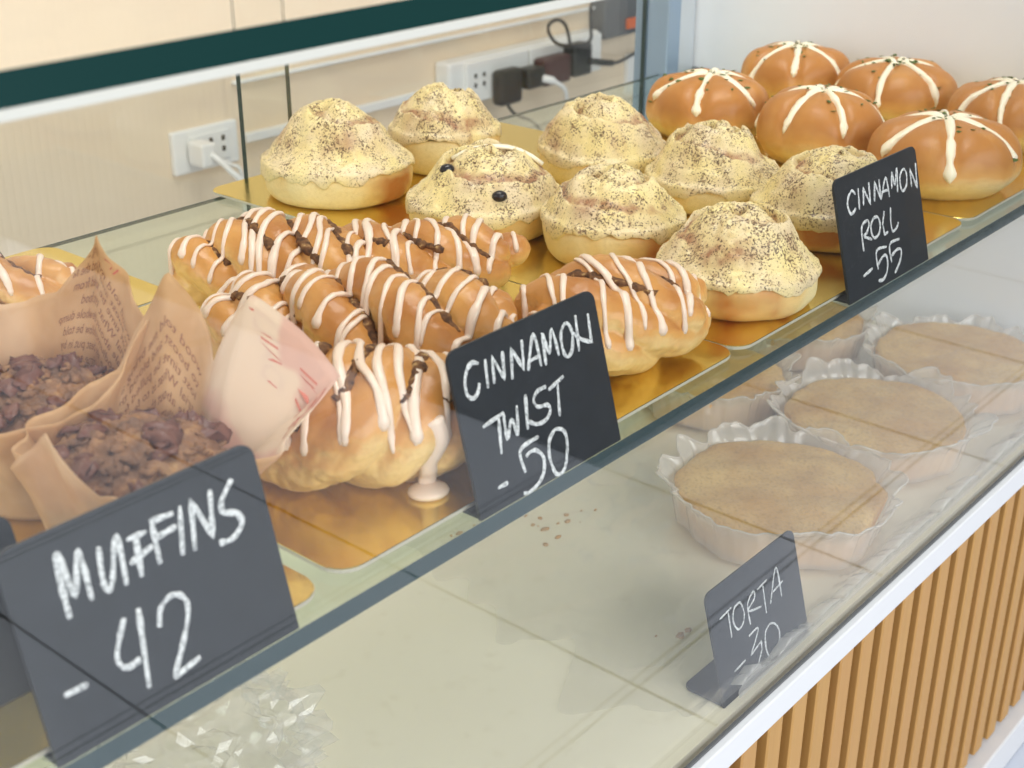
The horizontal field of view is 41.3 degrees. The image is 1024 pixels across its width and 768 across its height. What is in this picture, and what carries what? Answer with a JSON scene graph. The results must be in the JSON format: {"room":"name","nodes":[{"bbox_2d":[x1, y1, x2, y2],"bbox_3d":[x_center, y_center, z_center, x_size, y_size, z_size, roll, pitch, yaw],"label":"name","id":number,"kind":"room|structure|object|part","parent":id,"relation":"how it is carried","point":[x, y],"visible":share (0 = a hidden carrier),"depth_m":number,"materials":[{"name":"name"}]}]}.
{"room":"food shop","nodes":[
{"label":"food shop","id":0,"kind":"room"},
{"bbox_2d":[0,0,634,273],"bbox_3d":[-0.181,-1.273,1.966,0.080,2.500,4.500,20,31,36],"label":"wall","id":1,"kind":"structure","parent":0,"point":[378,77],"depth_m":2.20,"materials":[{"name":"beige paint"}]},
{"bbox_2d":[0,0,234,285],"bbox_3d":[-0.756,-0.129,1.681,0.001,0.620,1.041,20,31,36],"label":"wall panel","id":2,"kind":"object","parent":1,"relation":"attached to","point":[93,38],"depth_m":1.85,"materials":[{"name":"beige paint"}]},
{"bbox_2d":[168,118,238,175],"bbox_3d":[-0.445,-0.344,1.974,0.016,0.063,0.116,20,31,36],"label":"wall socket","id":3,"kind":"object","parent":1,"relation":"attached to","point":[223,133],"visible":0.87,"depth_m":1.96,"materials":[{"name":"white plastic"}]},
{"bbox_2d":[224,160,243,178],"bbox_3d":[-0.416,-0.234,2.029,0.032,0.220,0.050,20,31,36],"label":"power cable","id":4,"kind":"object","parent":3,"relation":"attached to","point":[237,166],"visible":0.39,"depth_m":1.99,"materials":[{"name":"white plastic"}]},
{"bbox_2d":[188,139,246,212],"bbox_3d":[-0.419,-0.165,2.023,0.075,0.401,0.064,20,31,36],"label":"power cable","id":5,"kind":"object","parent":1,"relation":"attached to","point":[202,153],"visible":0.56,"depth_m":1.93,"materials":[{"name":"white plastic"}]},
{"bbox_2d":[245,91,416,142],"bbox_3d":[-0.260,-0.435,2.175,0.012,0.014,0.428,20,31,36],"label":"cable trunking","id":6,"kind":"object","parent":1,"relation":"attached to","point":[259,134],"visible":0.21,"depth_m":2.19,"materials":[{"name":"white plastic"}]},
{"bbox_2d":[231,6,594,84],"bbox_3d":[0.159,-0.718,2.590,0.010,0.006,1.750,20,31,36],"label":"trim","id":7,"kind":"structure","parent":1,"relation":"attached to","point":[474,32],"depth_m":2.23,"materials":[{"name":"white plastic"}]},
{"bbox_2d":[435,28,600,100],"bbox_3d":[0.020,-0.572,2.448,0.045,0.076,0.420,20,31,36],"label":"power strip","id":8,"kind":"object","parent":1,"relation":"attached to","point":[474,71],"visible":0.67,"depth_m":2.36,"materials":[{"name":"white plastic"}]},
{"bbox_3d":[-0.040,-0.542,2.385,0.044,0.070,0.164,20,31,36],"label":"socket plate","id":9,"kind":"part","parent":8,"relation":"part of","materials":[{"name":"white plastic"}]},
{"bbox_2d":[493,66,541,130],"bbox_3d":[0.026,-0.492,2.442,0.030,0.168,0.178,16,29,31],"label":"charger","id":10,"kind":"object","parent":8,"relation":"attached to","point":[507,82],"visible":0.8,"depth_m":2.36,"materials":[{"name":"black plastic"}]},
{"bbox_2d":[521,65,568,105],"bbox_3d":[0.066,-0.483,2.477,0.068,0.202,0.141,12,28,25],"label":"charger","id":11,"kind":"object","parent":8,"relation":"attached to","point":[533,76],"visible":0.66,"depth_m":2.40,"materials":[{"name":"black plastic"}]},
{"bbox_2d":[534,52,570,86],"bbox_3d":[0.073,-0.568,2.455,0.030,0.050,0.076,20,31,36],"label":"charger","id":12,"kind":"object","parent":8,"relation":"attached to","point":[557,65],"visible":0.82,"depth_m":2.44,"materials":[{"name":"red plastic"}]},
{"bbox_3d":[0.085,-0.603,2.518,0.044,0.070,0.211,20,31,36],"label":"socket plate","id":13,"kind":"part","parent":8,"relation":"part of","materials":[{"name":"white plastic"}]},
{"bbox_2d":[546,2,634,76],"bbox_3d":[0.160,-0.651,2.534,0.064,0.128,0.360,12,27,24],"label":"charger","id":14,"kind":"object","parent":8,"relation":"attached to","point":[580,52],"visible":0.95,"depth_m":2.48,"materials":[{"name":"black plastic"}]},
{"bbox_3d":[0.130,-0.657,2.477,0.043,0.070,0.243,11,27,22],"label":"cord","id":15,"kind":"part","parent":14,"relation":"part of","materials":[{"name":"black plastic"}]},
{"bbox_2d":[592,0,636,39],"bbox_3d":[0.205,-0.726,2.617,0.044,0.108,0.118,20,31,36],"label":"switch box","id":16,"kind":"object","parent":1,"relation":"attached to","point":[611,18],"visible":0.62,"depth_m":2.60,"materials":[{"name":"grey plastic"}]},
{"bbox_2d":[623,53,633,95],"bbox_3d":[0.237,-0.623,2.733,0.012,0.082,0.028,20,31,36],"label":"strip","id":17,"kind":"object","parent":1,"relation":"attached to","point":[629,63],"visible":0.62,"depth_m":2.73,"materials":[{"name":"white plastic"}]},
{"bbox_2d":[1004,742,1023,767],"bbox_3d":[4.143,1.021,0.062,11.200,0.050,11.200,20,31,36],"label":"floor","id":18,"kind":"structure","parent":0,"point":[1017,761],"depth_m":1.37,"materials":[{"name":"tile"}]},
{"bbox_2d":[0,0,1023,767],"bbox_3d":[-0.277,0.165,0.701,0.524,0.949,2.006,20,31,36],"label":"display case","id":19,"kind":"object","parent":18,"relation":"on","point":[488,645],"visible":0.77,"depth_m":0.93,"materials":[{"name":"clear glass"}]},
{"bbox_2d":[5,247,157,307],"bbox_3d":[-0.353,-0.025,0.759,0.137,0.002,0.300,20,31,36],"label":"cake board","id":20,"kind":"object","parent":19,"relation":"on","point":[143,292],"visible":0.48,"depth_m":0.87,"materials":[{"name":"gold metal"}]},
{"bbox_2d":[0,252,76,303],"bbox_3d":[-0.309,-0.049,0.755,0.133,0.046,0.075,-6,26,-13],"label":"cinnamon twist","id":21,"kind":"object","parent":20,"relation":"on","point":[23,278],"visible":0.48,"depth_m":0.75,"materials":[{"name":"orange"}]},
{"bbox_2d":[0,445,298,767],"bbox_3d":[-0.126,0.072,0.472,0.031,0.074,0.104,20,31,36],"label":"price sign","id":22,"kind":"object","parent":19,"relation":"on","point":[118,610],"visible":1,"depth_m":0.46,"materials":[{"name":"black plastic"}]},
{"bbox_2d":[0,518,314,767],"bbox_3d":[-0.262,0.100,0.490,0.230,0.002,0.316,20,31,36],"label":"cake board","id":23,"kind":"object","parent":19,"relation":"on","point":[23,738],"visible":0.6,"depth_m":0.46,"materials":[{"name":"gold metal"}]},
{"bbox_2d":[0,517,31,705],"bbox_3d":[-0.204,0.087,0.442,0.031,0.061,0.100,20,31,36],"label":"price sign","id":24,"kind":"object","parent":23,"relation":"on","point":[14,682],"visible":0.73,"depth_m":0.47,"materials":[{"name":"black plastic"}]},
{"bbox_2d":[0,235,148,519],"bbox_3d":[-0.206,-0.002,0.583,0.095,0.104,0.097,13,28,26],"label":"muffin","id":25,"kind":"object","parent":23,"relation":"on","point":[53,345],"visible":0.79,"depth_m":0.60,"materials":[{"name":"paper"}]},
{"bbox_2d":[11,272,338,529],"bbox_3d":[-0.141,0.017,0.545,0.098,0.102,0.127,20,31,36],"label":"muffin","id":26,"kind":"object","parent":23,"relation":"on","point":[181,407],"visible":0.73,"depth_m":0.56,"materials":[{"name":"paper"}]},
{"bbox_2d":[42,668,337,767],"bbox_3d":[-0.175,0.192,0.745,0.160,0.082,0.159,8,26,17],"label":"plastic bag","id":27,"kind":"object","parent":19,"relation":"on","point":[180,723],"visible":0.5,"depth_m":0.75,"materials":[{"name":"clear plastic"}]},
{"bbox_3d":[-0.284,-0.165,0.540,0.514,0.010,1.986,20,31,36],"label":"glass","id":28,"kind":"part","parent":19,"relation":"part of","materials":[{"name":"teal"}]},
{"bbox_3d":[-0.646,0.059,0.596,0.005,0.444,1.451,20,31,36],"label":"sliding door","id":29,"kind":"part","parent":19,"relation":"part of","materials":[{"name":"clear glass"}]},
{"bbox_2d":[139,281,729,573],"bbox_3d":[-0.087,-0.011,0.732,0.302,0.002,0.296,20,31,36],"label":"cake board","id":30,"kind":"object","parent":19,"relation":"on","point":[340,528],"visible":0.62,"depth_m":0.59,"materials":[{"name":"gold metal"}]},
{"bbox_2d":[200,263,317,358],"bbox_3d":[-0.107,-0.034,0.712,0.120,0.054,0.075,13,28,25],"label":"cinnamon twist","id":31,"kind":"object","parent":30,"relation":"on","point":[218,310],"visible":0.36,"depth_m":0.70,"materials":[{"name":"beige food"}]},
{"bbox_2d":[167,207,365,306],"bbox_3d":[-0.129,-0.072,0.790,0.135,0.058,0.081,6,26,13],"label":"cinnamon twist","id":32,"kind":"object","parent":30,"relation":"on","point":[260,239],"visible":0.48,"depth_m":0.77,"materials":[{"name":"beige food"}]},
{"bbox_2d":[260,338,465,501],"bbox_3d":[-0.066,0.011,0.608,0.119,0.063,0.082,-7,26,-15],"label":"cinnamon twist","id":33,"kind":"object","parent":30,"relation":"on","point":[388,419],"visible":0.61,"depth_m":0.58,"materials":[{"name":"beige food"}]},
{"bbox_2d":[280,256,516,352],"bbox_3d":[-0.058,-0.031,0.695,0.132,0.063,0.089,5,25,11],"label":"cinnamon twist","id":34,"kind":"object","parent":30,"relation":"on","point":[371,300],"visible":0.63,"depth_m":0.67,"materials":[{"name":"beige food"}]},
{"bbox_2d":[343,213,530,288],"bbox_3d":[-0.062,-0.073,0.801,0.145,0.052,0.088,1,25,2],"label":"cinnamon twist","id":35,"kind":"object","parent":30,"relation":"on","point":[415,246],"visible":0.56,"depth_m":0.78,"materials":[{"name":"beige food"}]},
{"bbox_2d":[514,252,710,375],"bbox_3d":[0.052,-0.040,0.723,0.120,0.057,0.089,-4,25,-9],"label":"cinnamon twist","id":36,"kind":"object","parent":30,"relation":"on","point":[649,310],"visible":0.72,"depth_m":0.70,"materials":[{"name":"beige food"}]},
{"bbox_3d":[-0.035,-0.237,1.240,0.005,0.444,0.528,20,31,36],"label":"sliding door","id":37,"kind":"part","parent":19,"relation":"part of","materials":[{"name":"clear glass"}]},
{"bbox_2d":[445,291,620,520],"bbox_3d":[0.008,0.006,0.615,0.031,0.074,0.102,20,31,36],"label":"price sign","id":38,"kind":"object","parent":19,"relation":"on","point":[532,396],"visible":1,"depth_m":0.61,"materials":[{"name":"black plastic"}]},
{"bbox_2d":[450,509,691,638],"bbox_3d":[0.055,0.123,0.994,0.227,0.002,0.109,20,31,36],"label":"crumbs","id":39,"kind":"object","parent":19,"relation":"on","point":[680,635],"visible":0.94,"depth_m":1.02,"materials":[{"name":"brown food"}]},
{"bbox_2d":[213,122,961,349],"bbox_3d":[0.045,-0.129,0.987,0.465,0.002,0.300,20,31,36],"label":"cake board","id":40,"kind":"object","parent":19,"relation":"on","point":[252,191],"visible":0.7,"depth_m":0.92,"materials":[{"name":"gold metal"}]},
{"bbox_2d":[260,97,414,209],"bbox_3d":[-0.129,-0.175,0.999,0.114,0.069,0.110,8,26,16],"label":"cinnamon roll","id":41,"kind":"object","parent":40,"relation":"on","point":[330,154],"visible":1,"depth_m":0.97,"materials":[{"name":"beige food"}]},
{"bbox_2d":[387,82,501,174],"bbox_3d":[-0.054,-0.205,1.072,0.089,0.064,0.090,22,33,39],"label":"cinnamon roll","id":42,"kind":"object","parent":40,"relation":"on","point":[437,119],"visible":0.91,"depth_m":1.04,"materials":[{"name":"beige food"}]},
{"bbox_2d":[405,138,559,240],"bbox_3d":[-0.019,-0.137,0.932,0.110,0.057,0.110,-8,26,-17],"label":"cinnamon roll","id":43,"kind":"object","parent":40,"relation":"on","point":[503,185],"visible":0.92,"depth_m":0.90,"materials":[{"name":"beige food"}]},
{"bbox_2d":[537,92,665,183],"bbox_3d":[0.070,-0.189,1.038,0.103,0.063,0.102,4,25,8],"label":"cinnamon roll","id":44,"kind":"object","parent":40,"relation":"on","point":[593,129],"visible":0.86,"depth_m":1.01,"materials":[{"name":"beige food"}]},
{"bbox_2d":[540,163,686,263],"bbox_3d":[0.067,-0.113,0.881,0.097,0.058,0.099,17,30,32],"label":"cinnamon roll","id":45,"kind":"object","parent":40,"relation":"on","point":[616,208],"visible":0.94,"depth_m":0.85,"materials":[{"name":"beige food"}]},
{"bbox_2d":[644,119,779,214],"bbox_3d":[0.147,-0.162,0.985,0.105,0.058,0.106,-12,28,-25],"label":"cinnamon roll","id":46,"kind":"object","parent":40,"relation":"on","point":[699,165],"visible":0.86,"depth_m":0.95,"materials":[{"name":"beige food"}]},
{"bbox_2d":[656,201,821,321],"bbox_3d":[0.134,-0.079,0.807,0.098,0.058,0.099,0,25,-1],"label":"cinnamon roll","id":47,"kind":"object","parent":40,"relation":"on","point":[753,263],"visible":0.93,"depth_m":0.78,"materials":[{"name":"beige food"}]},
{"bbox_2d":[749,145,877,252],"bbox_3d":[0.215,-0.131,0.916,0.104,0.060,0.105,12,27,24],"label":"cinnamon roll","id":48,"kind":"object","parent":40,"relation":"on","point":[801,189],"visible":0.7,"depth_m":0.89,"materials":[{"name":"beige food"}]},
{"bbox_3d":[0.151,-0.322,1.427,0.042,0.446,0.023,20,31,36],"label":"corner post","id":49,"kind":"part","parent":19,"relation":"part of","materials":[{"name":"blue metal"}]},
{"bbox_3d":[0.167,-0.333,1.450,0.040,0.446,0.033,20,31,36],"label":"corner trim","id":50,"kind":"part","parent":19,"relation":"part of","materials":[{"name":"silver metal"}]},
{"bbox_2d":[647,120,1023,220],"bbox_3d":[0.297,-0.212,1.166,0.338,0.002,0.323,20,31,36],"label":"cake board","id":51,"kind":"object","parent":19,"relation":"on","point":[965,210],"visible":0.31,"depth_m":0.99,"materials":[{"name":"gold metal"}]},
{"bbox_2d":[646,67,768,136],"bbox_3d":[0.168,-0.240,1.159,0.106,0.055,0.107,9,26,18],"label":"bun","id":52,"kind":"object","parent":51,"relation":"on","point":[692,96],"visible":0.88,"depth_m":1.12,"materials":[{"name":"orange food"}]},
{"bbox_2d":[741,40,849,98],"bbox_3d":[0.268,-0.298,1.288,0.104,0.052,0.104,17,30,32],"label":"bun","id":53,"kind":"object","parent":51,"relation":"on","point":[776,66],"visible":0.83,"depth_m":1.25,"materials":[{"name":"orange food"}]},
{"bbox_2d":[754,83,884,163],"bbox_3d":[0.247,-0.210,1.091,0.102,0.058,0.102,-18,31,-35],"label":"bun","id":54,"kind":"object","parent":51,"relation":"on","point":[795,120],"visible":0.87,"depth_m":1.06,"materials":[{"name":"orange food"}]},
{"bbox_2d":[834,54,957,120],"bbox_3d":[0.344,-0.267,1.222,0.109,0.052,0.109,-10,27,-21],"label":"bun","id":55,"kind":"object","parent":51,"relation":"on","point":[899,85],"visible":0.86,"depth_m":1.19,"materials":[{"name":"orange food"}]},
{"bbox_2d":[867,107,1022,200],"bbox_3d":[0.324,-0.175,1.019,0.112,0.056,0.113,3,25,7],"label":"bun","id":56,"kind":"object","parent":51,"relation":"on","point":[961,155],"visible":0.91,"depth_m":0.98,"materials":[{"name":"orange food"}]},
{"bbox_2d":[946,76,1023,151],"bbox_3d":[0.420,-0.230,1.142,0.105,0.052,0.105,-3,25,-7],"label":"bun","id":57,"kind":"object","parent":51,"relation":"on","point":[998,99],"visible":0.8,"depth_m":1.11,"materials":[{"name":"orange food"}]},
{"bbox_3d":[-0.080,0.322,0.589,0.007,0.021,2.006,20,31,36],"label":"rail","id":58,"kind":"part","parent":19,"relation":"part of","materials":[{"name":"white paint"}]},
{"bbox_3d":[0.363,-0.165,1.384,0.518,0.920,0.020,20,31,36],"label":"panel","id":59,"kind":"part","parent":19,"relation":"part of","materials":[{"name":"white"}]},
{"bbox_2d":[715,422,1023,697],"bbox_3d":[0.199,0.057,1.110,0.312,0.023,0.705,20,31,36],"label":"display case edge","id":60,"kind":"object","parent":19,"relation":"on","point":[749,675],"visible":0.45,"depth_m":0.96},
{"bbox_2d":[647,339,801,431],"bbox_3d":[0.181,-0.006,1.213,0.154,0.043,0.155,-6,26,-13],"label":"cake","id":61,"kind":"object","parent":60,"relation":"on","point":[747,404],"visible":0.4,"depth_m":1.17,"materials":[{"name":"beige food"}]},
{"bbox_2d":[686,531,806,708],"bbox_3d":[0.152,0.144,0.861,0.031,0.074,0.104,20,31,36],"label":"price sign","id":62,"kind":"object","parent":60,"relation":"on","point":[749,611],"visible":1,"depth_m":0.85,"materials":[{"name":"black plastic"}]},
{"bbox_2d":[656,415,908,569],"bbox_3d":[0.201,0.082,1.024,0.176,0.043,0.182,-18,31,-34],"label":"cake","id":63,"kind":"object","parent":60,"relation":"on","point":[736,492],"visible":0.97,"depth_m":1.01,"materials":[{"name":"beige food"}]},
{"bbox_2d":[765,300,877,370],"bbox_3d":[0.277,-0.057,1.323,0.156,0.044,0.152,3,25,6],"label":"cake","id":64,"kind":"object","parent":60,"relation":"on","point":[846,340],"visible":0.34,"depth_m":1.28,"materials":[{"name":"beige food"}]},
{"bbox_2d":[766,357,997,482],"bbox_3d":[0.307,0.029,1.134,0.182,0.046,0.178,15,29,30],"label":"cake","id":65,"kind":"object","parent":60,"relation":"on","point":[925,430],"visible":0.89,"depth_m":1.13,"materials":[{"name":"beige food"}]},
{"bbox_2d":[863,312,1023,414],"bbox_3d":[0.410,-0.023,1.250,0.173,0.044,0.185,-17,30,-32],"label":"cake","id":66,"kind":"object","parent":60,"relation":"on","point":[984,360],"visible":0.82,"depth_m":1.24,"materials":[{"name":"beige food"}]},
{"bbox_3d":[0.041,0.407,0.818,0.014,0.325,1.527,20,31,36],"label":"slat panel","id":67,"kind":"part","parent":19,"relation":"part of","materials":[{"name":"brown wood"}]},
{"bbox_2d":[832,147,928,304],"bbox_3d":[0.227,-0.102,0.849,0.031,0.074,0.108,20,31,36],"label":"price sign","id":68,"kind":"object","parent":19,"relation":"on","point":[878,209],"visible":1,"depth_m":0.84,"materials":[{"name":"black plastic"}]}
]}

